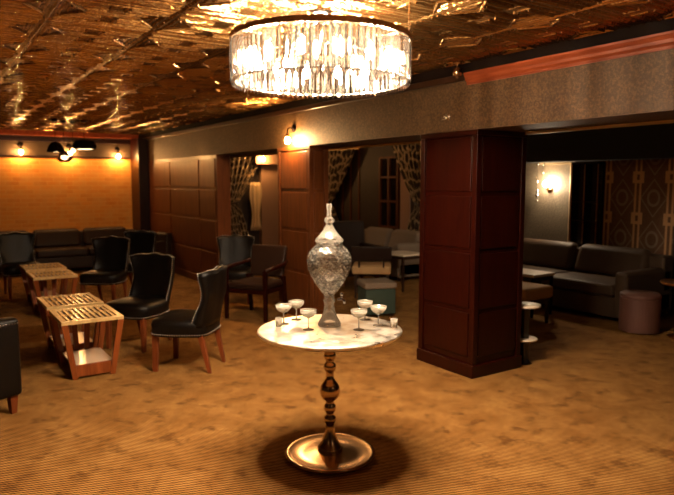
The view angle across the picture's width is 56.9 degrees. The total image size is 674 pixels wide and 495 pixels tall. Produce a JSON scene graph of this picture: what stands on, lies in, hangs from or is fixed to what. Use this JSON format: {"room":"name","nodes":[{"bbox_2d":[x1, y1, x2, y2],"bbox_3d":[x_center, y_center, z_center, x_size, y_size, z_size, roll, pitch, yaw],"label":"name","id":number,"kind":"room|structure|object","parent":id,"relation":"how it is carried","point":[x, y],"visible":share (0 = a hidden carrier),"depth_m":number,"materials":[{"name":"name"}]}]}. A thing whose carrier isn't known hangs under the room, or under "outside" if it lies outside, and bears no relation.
{"room":"bar","nodes":[
{"label":"bar","id":0,"kind":"room"},
{"bbox_2d":[0,134,259,243],"bbox_3d":[-5.751,-0.919,11.514,12.200,2.665,0.100,-4,7,-33],"label":"wall","id":1,"kind":"structure","parent":0,"point":[36,193],"depth_m":11.85,"materials":[{"name":"paint"}]},
{"bbox_2d":[17,142,22,153],"bbox_3d":[-5.744,-1.807,11.292,0.090,0.222,0.122,-4,7,-33],"label":"wall lamp","id":2,"kind":"object","parent":1,"relation":"attached to","point":[20,144],"visible":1,"depth_m":11.28,"materials":[{"name":"white glass"}]},
{"bbox_2d":[0,136,130,143],"bbox_3d":[-7.392,-1.869,10.228,8.160,0.080,0.050,-4,7,-33],"label":"trim","id":3,"kind":"structure","parent":1,"relation":"attached to","point":[12,138],"depth_m":11.62,"materials":[{"name":"brown wood"}]},
{"bbox_2d":[0,155,130,158],"bbox_3d":[-7.400,-1.556,10.273,8.160,0.030,0.020,-4,7,-33],"label":"trim","id":4,"kind":"structure","parent":1,"relation":"attached to","point":[0,155],"depth_m":11.66,"materials":[{"name":"brown wood"}]},
{"bbox_2d":[0,129,137,138],"bbox_3d":[-7.381,-1.974,10.200,8.160,0.095,0.090,-4,7,-33],"label":"trim","id":5,"kind":"structure","parent":1,"relation":"attached to","point":[2,131],"depth_m":11.66,"materials":[{"name":"brown wood"}]},
{"bbox_2d":[66,144,71,153],"bbox_3d":[-5.053,-1.850,11.749,0.090,0.222,0.122,-4,7,-33],"label":"wall lamp","id":6,"kind":"object","parent":1,"relation":"attached to","point":[68,146],"visible":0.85,"depth_m":11.73,"materials":[{"name":"white glass"}]},
{"bbox_2d":[115,147,119,157],"bbox_3d":[-4.311,-1.866,12.243,0.090,0.222,0.122,-4,7,-33],"label":"wall lamp","id":7,"kind":"object","parent":1,"relation":"attached to","point":[117,149],"visible":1,"depth_m":12.21,"materials":[{"name":"white glass"}]},
{"bbox_2d":[230,156,258,234],"bbox_3d":[-2.036,-0.957,13.736,1.051,2.280,0.152,-4,7,-33],"label":"patterned curtain","id":8,"kind":"object","parent":1,"relation":"hanging from","point":[242,169],"visible":0.52,"depth_m":13.65,"materials":[{"name":"brown fabric"}]},
{"bbox_2d":[250,182,261,229],"bbox_3d":[-1.814,-0.920,13.914,0.292,1.070,0.044,-4,7,-33],"label":"lining","id":9,"kind":"object","parent":8,"relation":"attached to","point":[255,187],"visible":1,"depth_m":13.91,"materials":[{"name":"brown fabric"}]},
{"bbox_2d":[253,155,277,164],"bbox_3d":[-1.502,-2.030,14.007,0.850,0.320,0.280,-4,7,-33],"label":"trim","id":10,"kind":"structure","parent":1,"relation":"attached to","point":[269,159],"depth_m":13.82,"materials":[{"name":"brown paint"}]},
{"bbox_2d":[259,164,277,244],"bbox_3d":[-1.484,-0.878,14.235,0.600,2.020,0.120,-4,7,-33],"label":"trim","id":11,"kind":"structure","parent":1,"relation":"attached to","point":[268,174],"depth_m":14.12,"materials":[{"name":"brown paint"}]},
{"bbox_2d":[149,154,230,273],"bbox_3d":[-2.798,-0.561,11.115,0.220,2.035,3.890,-4,7,-33],"label":"wall","id":12,"kind":"structure","parent":0,"point":[222,162],"depth_m":9.51,"materials":[{"name":"brown wood"}]},
{"bbox_2d":[130,138,150,230],"bbox_3d":[-3.897,-0.907,12.361,0.200,2.465,0.550,-4,7,-33],"label":"column","id":13,"kind":"structure","parent":12,"relation":"attached to","point":[139,154],"depth_m":12.13,"materials":[{"name":"brown wood"}]},
{"bbox_2d":[149,162,170,186],"bbox_3d":[-3.320,-1.357,11.613,0.016,0.435,1.210,-4,7,-33],"label":"trim panel","id":14,"kind":"object","parent":12,"relation":"attached to","point":[159,173],"visible":1,"depth_m":11.55,"materials":[{"name":"brown wood"}]},
{"bbox_2d":[149,188,170,212],"bbox_3d":[-3.320,-0.887,11.662,0.016,0.430,1.210,-4,7,-33],"label":"trim panel","id":15,"kind":"object","parent":12,"relation":"attached to","point":[160,199],"visible":1,"depth_m":11.60,"materials":[{"name":"brown wood"}]},
{"bbox_2d":[150,213,171,232],"bbox_3d":[-3.320,-0.407,11.712,0.016,0.455,1.210,-4,7,-33],"label":"trim panel","id":16,"kind":"object","parent":12,"relation":"attached to","point":[159,222],"visible":0.76,"depth_m":11.66,"materials":[{"name":"brown wood"}]},
{"bbox_2d":[170,160,198,186],"bbox_3d":[-2.587,-1.242,10.515,0.016,0.435,1.340,-4,7,-33],"label":"trim panel","id":17,"kind":"object","parent":12,"relation":"attached to","point":[182,173],"visible":1,"depth_m":10.45,"materials":[{"name":"brown wood"}]},
{"bbox_2d":[171,189,199,215],"bbox_3d":[-2.587,-0.772,10.564,0.016,0.430,1.340,-4,7,-33],"label":"trim panel","id":18,"kind":"object","parent":12,"relation":"attached to","point":[183,201],"visible":1,"depth_m":10.50,"materials":[{"name":"brown wood"}]},
{"bbox_2d":[172,215,200,246],"bbox_3d":[-2.587,-0.292,10.614,0.016,0.455,1.340,-4,7,-33],"label":"trim panel","id":19,"kind":"object","parent":12,"relation":"attached to","point":[186,230],"visible":1,"depth_m":10.55,"materials":[{"name":"brown wood"}]},
{"bbox_2d":[172,243,200,271],"bbox_3d":[-2.587,0.155,10.661,0.016,0.365,1.340,-4,7,-33],"label":"trim panel","id":20,"kind":"object","parent":12,"relation":"attached to","point":[189,257],"visible":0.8,"depth_m":10.58,"materials":[{"name":"brown wood"}]},
{"bbox_2d":[175,267,197,280],"bbox_3d":[-2.900,0.404,11.148,0.025,0.110,3.890,-4,7,-33],"label":"baseboard","id":21,"kind":"structure","parent":12,"relation":"attached to","point":[179,271],"depth_m":10.64,"materials":[{"name":"brown wood"}]},
{"bbox_2d":[199,158,215,186],"bbox_3d":[-2.017,-1.154,9.662,0.016,0.435,0.620,-4,7,-33],"label":"trim panel","id":22,"kind":"object","parent":12,"relation":"attached to","point":[206,166],"visible":1,"depth_m":9.64,"materials":[{"name":"brown wood"}]},
{"bbox_2d":[200,190,215,217],"bbox_3d":[-2.017,-0.684,9.711,0.016,0.430,0.620,-4,7,-33],"label":"trim panel","id":23,"kind":"object","parent":12,"relation":"attached to","point":[207,197],"visible":1,"depth_m":9.68,"materials":[{"name":"brown wood"}]},
{"bbox_2d":[200,219,216,250],"bbox_3d":[-2.017,-0.204,9.761,0.016,0.455,0.620,-4,7,-33],"label":"trim panel","id":24,"kind":"object","parent":12,"relation":"attached to","point":[208,227],"visible":1,"depth_m":9.73,"materials":[{"name":"brown wood"}]},
{"bbox_2d":[201,250,216,271],"bbox_3d":[-2.017,0.244,9.807,0.016,0.365,0.620,-4,7,-33],"label":"trim panel","id":25,"kind":"object","parent":12,"relation":"attached to","point":[208,259],"visible":0.69,"depth_m":9.82,"materials":[{"name":"brown wood"}]},
{"bbox_2d":[277,145,329,315],"bbox_3d":[-0.418,-0.190,7.553,0.280,2.035,0.790,-4,7,-33],"label":"pillar","id":26,"kind":"structure","parent":0,"point":[302,170],"depth_m":7.33,"materials":[{"name":"brown wood"}]},
{"bbox_2d":[0,268,673,494],"bbox_3d":[-1.254,1.157,4.926,12.200,0.100,16.350,-4,7,-33],"label":"floor","id":27,"kind":"structure","parent":0,"point":[592,412],"depth_m":4.38,"materials":[{"name":"carpet"}]},
{"bbox_2d":[0,317,21,413],"bbox_3d":[-2.716,0.819,4.210,0.732,0.720,0.787,4,7,32],"label":"armchair","id":28,"kind":"object","parent":27,"relation":"on","point":[10,365],"visible":1,"depth_m":4.28,"materials":[{"name":"black leather"}]},
{"bbox_2d":[0,232,42,298],"bbox_3d":[-4.537,0.237,8.925,0.536,0.902,0.594,-5,8,-39],"label":"chair","id":29,"kind":"object","parent":27,"relation":"on","point":[16,248],"visible":0.69,"depth_m":9.00,"materials":[{"name":"black leather"}]},
{"bbox_2d":[20,262,66,306],"bbox_3d":[-3.945,0.497,8.365,0.490,0.500,0.600,-4,7,-33],"label":"side table","id":30,"kind":"object","parent":27,"relation":"on","point":[43,266],"visible":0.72,"depth_m":8.35,"materials":[{"name":"brown wood"}]},
{"bbox_2d":[29,291,58,297],"bbox_3d":[-3.945,0.637,8.379,0.320,0.018,0.460,-4,7,-33],"label":"shelf","id":31,"kind":"object","parent":30,"relation":"attached to","point":[49,292],"depth_m":8.43,"materials":[{"name":"beige wood"}]},
{"bbox_2d":[26,269,77,315],"bbox_3d":[-3.513,0.568,7.683,0.490,0.500,0.600,-4,7,-33],"label":"side table","id":32,"kind":"object","parent":27,"relation":"on","point":[65,274],"visible":0.72,"depth_m":7.74,"materials":[{"name":"brown wood"}]},
{"bbox_2d":[0,226,135,273],"bbox_3d":[-5.766,0.094,11.005,4.500,0.755,0.820,-4,7,-33],"label":"sofa","id":33,"kind":"object","parent":27,"relation":"on","point":[72,248],"visible":0.55,"depth_m":11.39,"materials":[{"name":"black leather"}]},
{"bbox_2d":[0,230,26,233],"bbox_3d":[-5.930,-0.130,11.085,0.838,0.325,0.246,-4,7,-33],"label":"cushion","id":34,"kind":"object","parent":33,"relation":"on","point":[20,231],"depth_m":11.18,"materials":[{"name":"black leather"}]},
{"bbox_2d":[32,228,80,247],"bbox_3d":[-5.207,-0.180,11.563,0.838,0.325,0.246,-4,7,-33],"label":"cushion","id":35,"kind":"object","parent":33,"relation":"on","point":[68,237],"depth_m":11.50,"materials":[{"name":"black leather"}]},
{"bbox_2d":[34,245,87,257],"bbox_3d":[-5.048,0.076,11.350,0.856,0.140,0.600,-4,7,-33],"label":"seat cushion","id":36,"kind":"object","parent":33,"relation":"on","point":[40,251],"depth_m":11.20,"materials":[{"name":"black leather"}]},
{"bbox_2d":[83,245,93,254],"bbox_3d":[-4.325,0.026,11.828,0.856,0.140,0.600,-4,7,-33],"label":"seat cushion","id":37,"kind":"object","parent":33,"relation":"on","point":[89,248],"depth_m":11.38,"materials":[{"name":"black leather"}]},
{"bbox_2d":[83,226,126,244],"bbox_3d":[-4.484,-0.230,12.040,0.838,0.325,0.246,-4,7,-33],"label":"cushion","id":38,"kind":"object","parent":33,"relation":"on","point":[88,233],"depth_m":11.95,"materials":[{"name":"black leather"}]},
{"bbox_2d":[37,293,103,359],"bbox_3d":[-2.558,0.746,5.974,0.490,0.500,0.600,-4,7,-33],"label":"side table","id":39,"kind":"object","parent":27,"relation":"on","point":[48,303],"visible":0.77,"depth_m":5.92,"materials":[{"name":"brown wood"}]},
{"bbox_2d":[49,332,92,344],"bbox_3d":[-2.558,0.886,5.988,0.320,0.018,0.460,-4,7,-33],"label":"shelf","id":40,"kind":"object","parent":39,"relation":"attached to","point":[80,334],"depth_m":5.99,"materials":[{"name":"beige"}]},
{"bbox_2d":[49,304,123,379],"bbox_3d":[-2.163,0.808,5.375,0.490,0.500,0.600,-4,7,-33],"label":"side table","id":41,"kind":"object","parent":27,"relation":"on","point":[87,361],"visible":1,"depth_m":5.27,"materials":[{"name":"brown wood"}]},
{"bbox_2d":[62,348,111,364],"bbox_3d":[-2.163,0.948,5.389,0.320,0.018,0.460,-4,7,-33],"label":"shelf","id":42,"kind":"object","parent":41,"relation":"attached to","point":[86,356],"depth_m":5.37,"materials":[{"name":"beige"}]},
{"bbox_2d":[79,236,129,300],"bbox_3d":[-3.037,0.316,8.165,0.536,0.902,0.594,0,6,3],"label":"chair","id":43,"kind":"object","parent":27,"relation":"on","point":[111,253],"visible":0.96,"depth_m":8.33,"materials":[{"name":"black leather"}]},
{"bbox_2d":[105,252,174,352],"bbox_3d":[-1.952,0.521,6.189,0.536,0.902,0.594,2,6,19],"label":"chair","id":44,"kind":"object","parent":27,"relation":"on","point":[153,273],"visible":0.94,"depth_m":6.28,"materials":[{"name":"black leather"}]},
{"bbox_2d":[123,230,156,284],"bbox_3d":[-3.015,0.203,9.251,0.536,0.902,0.594,1,6,11],"label":"chair","id":45,"kind":"object","parent":27,"relation":"on","point":[141,241],"visible":0.38,"depth_m":9.43,"materials":[{"name":"black leather"}]},
{"bbox_2d":[155,232,171,254],"bbox_3d":[-3.506,0.104,11.079,0.800,0.720,0.847,4,7,32],"label":"leather armchair","id":46,"kind":"object","parent":27,"relation":"on","point":[163,239],"visible":0.16,"depth_m":11.11,"materials":[{"name":"black leather"}]},
{"bbox_2d":[151,265,226,373],"bbox_3d":[-1.283,0.599,5.447,0.594,0.902,0.536,1,6,10],"label":"chair","id":47,"kind":"object","parent":27,"relation":"on","point":[199,323],"visible":1,"depth_m":5.26,"materials":[{"name":"black leather"}]},
{"bbox_2d":[216,234,253,304],"bbox_3d":[-1.389,0.287,8.444,0.536,0.902,0.594,0,6,-3],"label":"chair","id":48,"kind":"object","parent":27,"relation":"on","point":[233,248],"visible":0.57,"depth_m":8.62,"materials":[{"name":"black leather"}]},
{"bbox_2d":[224,244,287,322],"bbox_3d":[-0.955,0.412,7.539,0.648,0.840,0.616,3,7,25],"label":"wooden armchair","id":49,"kind":"object","parent":27,"relation":"on","point":[266,260],"visible":0.98,"depth_m":7.58,"materials":[{"name":"black leather"}]},
{"bbox_2d":[228,277,282,290],"bbox_3d":[-0.972,0.436,7.504,0.500,0.080,0.490,3,7,25],"label":"seat cushion","id":50,"kind":"object","parent":49,"relation":"on","point":[248,283],"depth_m":7.36,"materials":[{"name":"black leather"}]},
{"bbox_2d":[257,314,401,474],"bbox_3d":[-0.042,0.854,3.658,0.840,0.765,0.840,-4,7,-33],"label":"round pedestal table","id":51,"kind":"object","parent":27,"relation":"on","point":[329,452],"visible":0.97,"depth_m":3.60,"materials":[{"name":"white marble"},{"name":"bronze"}]},
{"bbox_2d":[275,317,281,326],"bbox_3d":[-0.345,0.440,3.678,0.044,0.052,0.044,-4,7,-33],"label":"shot glass","id":52,"kind":"object","parent":51,"relation":"on","point":[278,320],"visible":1,"depth_m":3.67,"materials":[{"name":"beige"}]},
{"bbox_2d":[275,303,291,324],"bbox_3d":[-0.320,0.401,3.733,0.098,0.118,0.098,-4,7,-33],"label":"coupe glass","id":53,"kind":"object","parent":51,"relation":"on","point":[281,308],"visible":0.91,"depth_m":3.71,"materials":[{"name":"beige"}]},
{"bbox_2d":[288,299,303,320],"bbox_3d":[-0.252,0.389,3.856,0.098,0.118,0.098,-4,7,-33],"label":"coupe glass","id":54,"kind":"object","parent":51,"relation":"on","point":[296,304],"visible":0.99,"depth_m":3.83,"materials":[{"name":"beige"}]},
{"bbox_2d":[300,308,316,330],"bbox_3d":[-0.165,0.416,3.591,0.098,0.118,0.098,-4,7,-33],"label":"coupe glass","id":55,"kind":"object","parent":51,"relation":"on","point":[306,313],"visible":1,"depth_m":3.58,"materials":[{"name":"beige"}]},
{"bbox_2d":[307,204,351,327],"bbox_3d":[-0.046,0.104,3.668,0.266,0.722,0.266,-1,6,-14],"label":"urn","id":56,"kind":"object","parent":51,"relation":"on","point":[329,285],"visible":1,"depth_m":3.63,"materials":[{"name":"clear glass"}]},
{"bbox_2d":[307,241,351,295],"bbox_3d":[-0.046,0.125,3.670,0.266,0.317,0.266,-1,6,-14],"label":"bowl","id":57,"kind":"object","parent":56,"relation":"on","point":[329,285],"depth_m":3.60,"materials":[{"name":"clear glass"}]},
{"bbox_2d":[350,308,366,330],"bbox_3d":[0.126,0.417,3.586,0.098,0.118,0.098,-4,7,-33],"label":"coupe glass","id":58,"kind":"object","parent":51,"relation":"on","point":[356,313],"visible":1,"depth_m":3.58,"materials":[{"name":"beige"}]},
{"bbox_2d":[357,300,372,320],"bbox_3d":[0.172,0.389,3.849,0.098,0.118,0.098,-4,7,-33],"label":"coupe glass","id":59,"kind":"object","parent":51,"relation":"on","point":[365,305],"visible":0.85,"depth_m":3.83,"materials":[{"name":"beige"}]},
{"bbox_2d":[370,304,386,326],"bbox_3d":[0.246,0.405,3.695,0.098,0.118,0.098,-4,7,-33],"label":"coupe glass","id":60,"kind":"object","parent":51,"relation":"on","point":[378,310],"visible":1,"depth_m":3.67,"materials":[{"name":"beige"}]},
{"bbox_2d":[390,318,397,327],"bbox_3d":[0.335,0.443,3.649,0.044,0.052,0.044,-4,7,-33],"label":"shot glass","id":61,"kind":"object","parent":51,"relation":"on","point":[394,321],"visible":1,"depth_m":3.64,"materials":[{"name":"beige"}]},
{"bbox_2d":[328,220,380,285],"bbox_3d":[0.242,0.076,10.096,0.700,0.980,0.748,-2,6,-22],"label":"armchair","id":62,"kind":"object","parent":27,"relation":"on","point":[352,232],"visible":0.34,"depth_m":10.26,"materials":[{"name":"black leather"}]},
{"bbox_2d":[351,260,373,266],"bbox_3d":[0.278,0.214,10.023,0.460,0.120,0.560,-2,6,-22],"label":"seat cushion","id":63,"kind":"object","parent":62,"relation":"on","point":[353,261],"depth_m":9.73,"materials":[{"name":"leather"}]},
{"bbox_2d":[351,246,391,297],"bbox_3d":[0.494,0.326,8.847,0.560,0.740,0.596,1,6,5],"label":"chair","id":64,"kind":"object","parent":27,"relation":"on","point":[358,253],"visible":0.94,"depth_m":8.59,"materials":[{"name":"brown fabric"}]},
{"bbox_2d":[357,278,396,316],"bbox_3d":[0.483,0.611,7.653,0.400,0.420,0.400,-1,6,-14],"label":"ottoman","id":65,"kind":"object","parent":27,"relation":"on","point":[382,291],"visible":0.8,"depth_m":7.48,"materials":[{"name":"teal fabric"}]},
{"bbox_2d":[357,278,396,289],"bbox_3d":[0.483,0.442,7.636,0.400,0.080,0.400,-1,6,-14],"label":"cushion","id":66,"kind":"object","parent":65,"relation":"on","point":[366,283],"depth_m":7.48,"materials":[{"name":"brown fabric"}]},
{"bbox_2d":[364,227,419,280],"bbox_3d":[0.818,0.068,11.115,0.850,0.785,1.900,-4,7,-33],"label":"sofa","id":67,"kind":"object","parent":27,"relation":"on","point":[398,239],"visible":0.39,"depth_m":10.64,"materials":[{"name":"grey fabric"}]},
{"bbox_2d":[364,227,393,246],"bbox_3d":[0.758,-0.191,11.525,0.248,0.355,0.761,-4,7,-33],"label":"cushion","id":68,"kind":"object","parent":67,"relation":"on","point":[380,236],"depth_m":11.39,"materials":[{"name":"brown fabric"}]},
{"bbox_2d":[388,229,419,248],"bbox_3d":[1.195,-0.123,10.871,0.248,0.355,0.761,-4,7,-33],"label":"cushion","id":69,"kind":"object","parent":67,"relation":"on","point":[398,235],"depth_m":10.85,"materials":[{"name":"brown fabric"}]},
{"bbox_2d":[384,250,418,291],"bbox_3d":[1.002,0.353,9.457,0.400,0.560,0.480,-4,7,-33],"label":"side table","id":70,"kind":"object","parent":27,"relation":"on","point":[403,255],"visible":0.57,"depth_m":9.25,"materials":[{"name":"beige"}]},
{"bbox_2d":[520,301,540,364],"bbox_3d":[1.678,0.770,5.571,0.270,0.535,0.270,-4,7,-33],"label":"table","id":71,"kind":"object","parent":27,"relation":"on","point":[526,338],"visible":0.73,"depth_m":5.53,"materials":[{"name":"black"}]},
{"bbox_2d":[521,335,537,341],"bbox_3d":[1.678,0.815,5.575,0.230,0.015,0.230,-4,7,-33],"label":"shelf","id":72,"kind":"object","parent":71,"relation":"attached to","point":[524,338],"depth_m":5.53,"materials":[{"name":"beige"}]},
{"bbox_2d":[522,281,552,322],"bbox_3d":[2.152,0.648,7.202,0.480,0.440,0.480,-4,7,-33],"label":"stool","id":73,"kind":"object","parent":27,"relation":"on","point":[530,291],"visible":0.46,"depth_m":7.03,"materials":[{"name":"brown wood"}]},
{"bbox_2d":[522,268,554,317],"bbox_3d":[2.353,0.553,7.725,0.400,0.520,0.520,-4,7,-33],"label":"coffee table","id":74,"kind":"object","parent":27,"relation":"on","point":[531,275],"visible":0.44,"depth_m":7.51,"materials":[{"name":"beige"}]},
{"bbox_2d":[568,161,604,246],"bbox_3d":[3.393,-0.218,8.520,0.104,1.890,0.440,-4,7,-33],"label":"curtain","id":75,"kind":"object","parent":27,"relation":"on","point":[587,178],"visible":0.63,"depth_m":8.48,"materials":[{"name":"black fabric"}]},
{"bbox_2d":[523,238,672,318],"bbox_3d":[3.005,0.358,8.225,0.980,0.805,2.350,-4,7,-33],"label":"leather sofa","id":76,"kind":"object","parent":27,"relation":"on","point":[588,278],"visible":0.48,"depth_m":7.66,"materials":[{"name":"brown leather"}]},
{"bbox_2d":[523,264,573,283],"bbox_3d":[2.633,0.353,8.588,0.760,0.140,1.003,-4,7,-33],"label":"seat cushion","id":77,"kind":"object","parent":76,"relation":"on","point":[549,268],"depth_m":8.44,"materials":[{"name":"brown leather"}]},
{"bbox_2d":[523,238,578,269],"bbox_3d":[2.938,0.081,8.764,0.249,0.365,0.986,-4,7,-33],"label":"cushion","id":78,"kind":"object","parent":76,"relation":"on","point":[558,255],"depth_m":8.61,"materials":[{"name":"brown leather"}]},
{"bbox_2d":[542,271,614,296],"bbox_3d":[3.195,0.441,7.747,0.760,0.140,1.003,-4,7,-33],"label":"seat cushion","id":79,"kind":"object","parent":76,"relation":"on","point":[585,283],"depth_m":7.57,"materials":[{"name":"brown leather"}]},
{"bbox_2d":[574,244,651,275],"bbox_3d":[3.499,0.169,7.923,0.249,0.365,0.986,-4,7,-33],"label":"cushion","id":80,"kind":"object","parent":76,"relation":"on","point":[602,260],"depth_m":7.87,"materials":[{"name":"brown leather"}]},
{"bbox_2d":[618,289,661,334],"bbox_3d":[3.289,0.692,6.759,0.414,0.425,0.414,-4,7,-33],"label":"ottoman","id":81,"kind":"object","parent":27,"relation":"on","point":[639,310],"visible":1,"depth_m":6.60,"materials":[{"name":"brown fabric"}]},
{"bbox_2d":[620,289,661,300],"bbox_3d":[3.289,0.510,6.740,0.414,0.060,0.414,-4,7,-33],"label":"cushion","id":82,"kind":"object","parent":81,"relation":"on","point":[625,295],"depth_m":6.62,"materials":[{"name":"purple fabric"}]},
{"bbox_2d":[660,279,673,338],"bbox_3d":[3.618,0.649,6.492,0.470,0.585,0.470,-4,7,-33],"label":"table","id":83,"kind":"object","parent":27,"relation":"on","point":[669,282],"visible":1,"depth_m":6.52,"materials":[{"name":"orange"}]},
{"bbox_2d":[0,0,673,134],"bbox_3d":[-2.888,-1.370,3.511,8.210,0.112,16.250,-4,7,-33],"label":"ceiling","id":84,"kind":"structure","parent":0,"point":[18,83],"depth_m":4.27,"materials":[{"name":"metal"}]},
{"bbox_2d":[47,119,64,152],"bbox_3d":[-4.245,-1.685,9.362,0.250,0.495,0.250,-4,7,-33],"label":"pendant lamp","id":85,"kind":"object","parent":84,"relation":"hanging from","point":[56,147],"visible":0.98,"depth_m":9.30,"materials":[{"name":"black metal"}]},
{"bbox_2d":[56,120,72,161],"bbox_3d":[-4.206,-1.637,9.574,0.240,0.635,0.240,-4,7,-33],"label":"pendant lamp","id":86,"kind":"object","parent":84,"relation":"hanging from","point":[65,156],"visible":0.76,"depth_m":9.52,"materials":[{"name":"black paint"}]},
{"bbox_2d":[69,121,74,152],"bbox_3d":[-4.117,-1.723,9.684,0.100,0.487,0.100,-4,7,-33],"label":"pendant","id":87,"kind":"object","parent":84,"relation":"hanging from","point":[71,122],"visible":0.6,"depth_m":9.68,"materials":[{"name":"white glass"}]},
{"bbox_2d":[72,120,96,149],"bbox_3d":[-3.881,-1.729,9.540,0.360,0.445,0.360,-4,7,-33],"label":"pendant lamp","id":88,"kind":"object","parent":84,"relation":"hanging from","point":[77,144],"visible":1,"depth_m":9.43,"materials":[{"name":"black metal"}]},
{"bbox_2d":[229,0,411,97],"bbox_3d":[-0.091,-1.111,3.481,1.012,0.420,1.012,-4,7,-33],"label":"crystal chandelier","id":89,"kind":"object","parent":84,"relation":"hanging from","point":[393,54],"visible":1,"depth_m":3.13,"materials":[{"name":"clear glass"}]},
{"bbox_2d":[453,62,461,78],"bbox_3d":[0.959,-1.411,4.960,0.072,0.129,0.072,-4,7,-33],"label":"ceiling spotlight","id":90,"kind":"object","parent":84,"relation":"attached to","point":[457,72],"visible":0.97,"depth_m":4.94,"materials":[{"name":"brown metal"}]},
{"bbox_2d":[328,148,358,220],"bbox_3d":[0.025,-0.944,13.378,0.152,2.330,1.350,-4,7,-33],"label":"patterned curtain","id":91,"kind":"object","parent":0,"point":[339,161],"visible":0.45,"depth_m":13.38,"materials":[{"name":"brown fabric"}]},
{"bbox_2d":[392,143,420,230],"bbox_3d":[1.293,-0.762,11.479,0.152,2.360,1.051,-4,7,-33],"label":"patterned curtain","id":92,"kind":"object","parent":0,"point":[408,156],"visible":0.53,"depth_m":11.32,"materials":[{"name":"brown fabric"}]},
{"bbox_2d":[148,48,673,160],"bbox_3d":[0.760,-1.363,5.948,0.550,0.630,16.250,-4,7,-33],"label":"wall header","id":93,"kind":"structure","parent":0,"point":[636,88],"depth_m":4.99,"materials":[{"name":"paper"}]},
{"bbox_2d":[285,125,295,143],"bbox_3d":[-0.558,-1.335,7.335,0.122,0.222,0.090,-4,7,-33],"label":"wall lamp","id":94,"kind":"object","parent":93,"relation":"attached to","point":[287,140],"visible":1,"depth_m":7.31,"materials":[{"name":"black paint"}]},
{"bbox_2d":[147,74,464,139],"bbox_3d":[-1.468,-1.762,8.752,0.030,0.054,9.070,-4,7,-33],"label":"trim","id":95,"kind":"structure","parent":93,"relation":"attached to","point":[447,80],"depth_m":6.78,"materials":[{"name":"brown wood"}]},
{"bbox_2d":[138,18,673,137],"bbox_3d":[0.516,-1.519,5.769,0.035,0.083,16.250,-4,7,-33],"label":"trim","id":96,"kind":"structure","parent":93,"relation":"attached to","point":[655,27],"depth_m":4.67,"materials":[{"name":"black paint"}]},
{"bbox_2d":[441,113,450,119],"bbox_3d":[0.903,-1.094,5.197,0.068,0.060,0.060,-4,7,-33],"label":"sprinkler","id":97,"kind":"object","parent":93,"relation":"attached to","point":[447,116],"visible":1,"depth_m":5.19,"materials":[{"name":"silver metal"}]},
{"bbox_2d":[230,120,673,157],"bbox_3d":[0.992,-1.055,6.136,0.016,0.022,16.250,-4,7,-33],"label":"trim","id":98,"kind":"structure","parent":93,"relation":"attached to","point":[662,121],"depth_m":4.95,"materials":[{"name":"brown wood"}]},
{"bbox_2d":[463,30,673,84],"bbox_3d":[3.019,-1.042,2.017,0.052,0.092,7.180,-4,7,-33],"label":"trim","id":99,"kind":"structure","parent":93,"relation":"attached to","point":[664,40],"depth_m":4.13,"materials":[{"name":"brown wood"}]},
{"bbox_2d":[416,129,526,378],"bbox_3d":[1.172,0.027,5.469,0.610,2.035,0.700,-4,7,-33],"label":"pillar","id":100,"kind":"structure","parent":0,"point":[472,182],"depth_m":5.23,"materials":[{"name":"brown wood"}]},
{"bbox_2d":[331,145,673,314],"bbox_3d":[3.806,-0.511,8.072,0.115,2.565,16.250,-4,7,-33],"label":"wall","id":101,"kind":"structure","parent":0,"point":[639,194],"depth_m":8.29,"materials":[{"name":"paint"}]},
{"bbox_2d":[342,180,343,220],"bbox_3d":[0.124,-1.042,13.494,0.020,2.500,0.040,-4,7,-33],"label":"trim","id":102,"kind":"structure","parent":101,"relation":"attached to","point":[343,180],"depth_m":13.48,"materials":[{"name":"brown wood"}]},
{"bbox_2d":[350,160,351,220],"bbox_3d":[0.290,-1.016,13.245,0.020,2.500,0.040,-4,7,-33],"label":"trim","id":103,"kind":"structure","parent":101,"relation":"attached to","point":[351,160],"depth_m":13.21,"materials":[{"name":"brown wood"}]},
{"bbox_2d":[358,148,359,219],"bbox_3d":[0.456,-0.990,12.996,0.020,2.500,0.040,-4,7,-33],"label":"trim","id":104,"kind":"structure","parent":101,"relation":"attached to","point":[359,148],"depth_m":12.95,"materials":[{"name":"brown wood"}]},
{"bbox_2d":[378,156,399,228],"bbox_3d":[1.011,-1.075,12.121,0.050,1.390,0.600,-4,7,-33],"label":"window","id":105,"kind":"structure","parent":101,"relation":"in","point":[389,171],"depth_m":12.10,"materials":[{"name":"brown wood"}]},
{"bbox_2d":[400,172,410,229],"bbox_3d":[1.290,-0.810,11.744,0.030,2.400,0.270,-4,7,-33],"label":"trim","id":106,"kind":"structure","parent":101,"relation":"attached to","point":[405,198],"depth_m":11.75,"materials":[{"name":"brown paint"}]},
{"bbox_2d":[535,163,553,201],"bbox_3d":[3.000,-0.943,9.044,0.144,0.564,0.257,-4,7,-33],"label":"wall sconce","id":107,"kind":"object","parent":101,"relation":"attached to","point":[550,188],"visible":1,"depth_m":9.02,"materials":[{"name":"gold metal"}]},
{"bbox_2d":[540,162,570,164],"bbox_3d":[3.144,-1.203,8.879,0.050,0.025,0.560,-4,7,-33],"label":"trim","id":108,"kind":"structure","parent":101,"relation":"attached to","point":[551,162],"depth_m":8.85,"materials":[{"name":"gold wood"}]},
{"bbox_2d":[567,164,570,241],"bbox_3d":[3.291,-0.249,8.775,0.030,1.900,0.060,-4,7,-33],"label":"trim","id":109,"kind":"structure","parent":101,"relation":"attached to","point":[570,164],"depth_m":8.74,"materials":[{"name":"gold metal"}]},
{"bbox_2d":[526,123,673,162],"bbox_3d":[4.905,-1.216,5.986,0.300,0.600,11.700,-4,7,-33],"label":"wall","id":110,"kind":"structure","parent":0,"point":[656,141],"depth_m":7.96,"materials":[{"name":"black paint"}]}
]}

